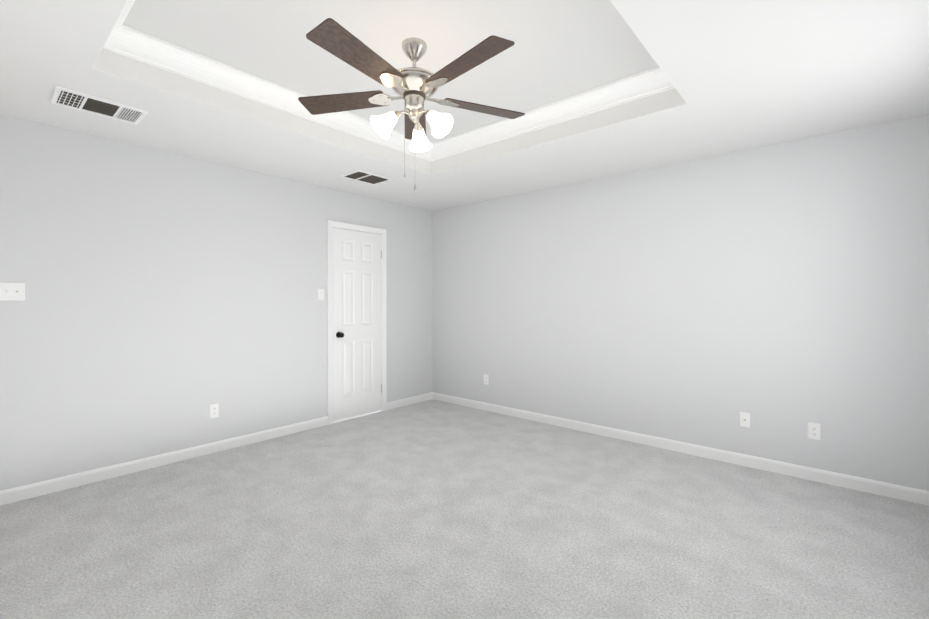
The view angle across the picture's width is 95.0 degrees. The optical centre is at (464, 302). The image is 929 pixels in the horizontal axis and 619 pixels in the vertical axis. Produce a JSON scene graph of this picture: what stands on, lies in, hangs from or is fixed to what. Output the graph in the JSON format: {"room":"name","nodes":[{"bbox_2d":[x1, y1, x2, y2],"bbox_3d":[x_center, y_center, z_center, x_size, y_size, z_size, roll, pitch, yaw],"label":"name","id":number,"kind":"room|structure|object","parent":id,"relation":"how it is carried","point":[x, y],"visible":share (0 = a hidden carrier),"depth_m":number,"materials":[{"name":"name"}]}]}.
{"room":"empty bedroom","nodes":[
{"label":"empty bedroom","id":0,"kind":"room"},
{"bbox_2d":[0,115,431,490],"bbox_3d":[-2.094,-0.167,3.682,0.120,2.850,5.220,0,0,41],"label":"wall","id":1,"kind":"structure","parent":0,"point":[170,298],"depth_m":3.29,"materials":[{"name":"white paint"}]},
{"bbox_2d":[0,282,24,300],"bbox_3d":[-2.861,-0.073,2.689,0.020,0.115,0.116,0,0,41],"label":"light switch","id":2,"kind":"object","parent":1,"relation":"attached to","point":[12,291],"visible":1,"depth_m":2.69,"materials":[{"name":"white plastic"}]},
{"bbox_2d":[0,416,327,505],"bbox_3d":[-2.169,1.215,3.500,0.014,0.088,2.325,0,0,41],"label":"baseboard","id":3,"kind":"structure","parent":1,"relation":"attached to","point":[11,495],"depth_m":3.21,"materials":[{"name":"white"}]},
{"bbox_2d":[210,403,218,417],"bbox_3d":[-2.104,0.908,3.578,0.007,0.115,0.070,0,0,41],"label":"outlet","id":4,"kind":"object","parent":1,"relation":"attached to","point":[214,410],"visible":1,"depth_m":3.58,"materials":[{"name":"white plastic"}]},
{"bbox_2d":[318,289,323,299],"bbox_3d":[-1.450,-0.087,4.318,0.020,0.115,0.070,0,0,41],"label":"light switch","id":5,"kind":"object","parent":1,"relation":"attached to","point":[320,294],"visible":1,"depth_m":4.31,"materials":[{"name":"white plastic"}]},
{"bbox_2d":[327,220,386,424],"bbox_3d":[-1.210,0.200,4.705,0.155,2.105,0.760,0,0,41],"label":"door frame","id":6,"kind":"structure","parent":1,"relation":"attached to","point":[331,225],"depth_m":4.53,"materials":[{"name":"white wood"}]},
{"bbox_2d":[333,228,381,421],"bbox_3d":[-1.151,0.228,4.659,0.107,2.026,0.635,0,0,41],"label":"closet door","id":7,"kind":"structure","parent":1,"relation":"in","point":[357,384],"depth_m":4.65,"materials":[{"name":"white wood"}]},
{"bbox_2d":[387,392,431,409],"bbox_3d":[-0.672,1.205,5.229,0.014,0.088,0.730,0,0,41],"label":"baseboard","id":8,"kind":"structure","parent":1,"relation":"attached to","point":[428,396],"depth_m":5.22,"materials":[{"name":"white wood"}]},
{"bbox_2d":[333,411,380,422],"bbox_3d":[-1.494,0.121,4.949,0.630,2.340,0.970,0,0,41],"label":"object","id":9,"kind":"structure","parent":0,"point":[356,416],"depth_m":4.78,"materials":[{"name":"white paint"}]},
{"bbox_2d":[0,399,928,618],"bbox_3d":[-0.332,1.291,2.165,4.540,0.050,5.020,0,0,41],"label":"floor","id":10,"kind":"structure","parent":0,"point":[432,509],"depth_m":2.31,"materials":[{"name":"carpet"}]},
{"bbox_2d":[0,0,928,210],"bbox_3d":[-0.340,-1.319,2.157,4.600,0.290,5.060,0,0,41],"label":"ceiling","id":11,"kind":"structure","parent":0,"point":[741,75],"depth_m":2.40,"materials":[{"name":"white paint"}]},
{"bbox_2d":[49,86,148,124],"bbox_3d":[-2.179,-1.171,2.546,0.278,0.010,0.418,0,0,41],"label":"ceiling vent","id":12,"kind":"object","parent":11,"relation":"in","point":[65,97],"visible":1,"depth_m":2.52,"materials":[{"name":"white metal"}]},
{"bbox_2d":[105,0,138,47],"bbox_3d":[-1.012,-1.342,1.456,1.920,0.115,0.100,0,0,41],"label":"crown molding","id":13,"kind":"structure","parent":11,"relation":"attached to","point":[122,35],"depth_m":2.16,"materials":[{"name":"white paint"}]},
{"bbox_2d":[103,30,434,161],"bbox_3d":[-1.048,-1.351,2.988,0.100,0.115,2.370,0,0,41],"label":"crown molding","id":14,"kind":"structure","parent":11,"relation":"attached to","point":[136,44],"depth_m":2.61,"materials":[{"name":"white paint"}]},
{"bbox_2d":[340,169,392,184],"bbox_3d":[-0.923,-1.179,4.012,0.298,0.010,0.398,0,0,41],"label":"ceiling vent","id":15,"kind":"object","parent":11,"relation":"in","point":[365,177],"visible":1,"depth_m":4.00,"materials":[{"name":"white metal"}]},
{"bbox_2d":[298,18,524,191],"bbox_3d":[-0.264,-0.999,2.288,1.280,0.810,1.293,0,0,41],"label":"ceiling fan","id":16,"kind":"object","parent":11,"relation":"hanging from","point":[414,87],"visible":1,"depth_m":2.24,"materials":[{"name":"brown wood"}]},
{"bbox_2d":[431,70,666,159],"bbox_3d":[0.473,-1.352,3.172,1.920,0.115,0.100,0,0,41],"label":"crown molding","id":17,"kind":"structure","parent":11,"relation":"attached to","point":[639,85],"depth_m":3.02,"materials":[{"name":"white"}]},
{"bbox_2d":[647,66,674,89],"bbox_3d":[0.502,-1.343,1.647,0.100,0.115,2.370,0,0,41],"label":"crown molding","id":18,"kind":"structure","parent":11,"relation":"attached to","point":[657,74],"depth_m":2.56,"materials":[{"name":"white paint"}]},
{"bbox_2d":[432,114,928,490],"bbox_3d":[1.345,-0.169,4.078,4.800,2.850,0.120,0,0,41],"label":"wall","id":19,"kind":"structure","parent":0,"point":[779,292],"depth_m":3.39,"materials":[{"name":"white paint"}]},
{"bbox_2d":[484,374,488,384],"bbox_3d":[0.250,0.893,4.947,0.070,0.115,0.007,0,0,41],"label":"electrical outlet","id":20,"kind":"object","parent":19,"relation":"attached to","point":[486,379],"visible":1,"depth_m":4.94,"materials":[{"name":"white plastic"}]},
{"bbox_2d":[432,392,928,505],"bbox_3d":[1.278,1.212,4.055,4.500,0.088,0.014,0,0,41],"label":"baseboard","id":21,"kind":"structure","parent":19,"relation":"attached to","point":[890,490],"depth_m":3.38,"materials":[{"name":"white wood"}]},
{"bbox_2d":[740,412,749,427],"bbox_3d":[2.165,0.904,3.284,0.070,0.115,0.016,0,0,41],"label":"outlet","id":22,"kind":"object","parent":19,"relation":"attached to","point":[744,419],"visible":1,"depth_m":3.28,"materials":[{"name":"white plastic"}]},
{"bbox_2d":[808,422,820,439],"bbox_3d":[2.481,0.911,3.016,0.070,0.115,0.007,0,0,41],"label":"electrical outlet","id":23,"kind":"object","parent":19,"relation":"attached to","point":[814,430],"visible":1,"depth_m":3.01,"materials":[{"name":"white plastic"}]}
]}

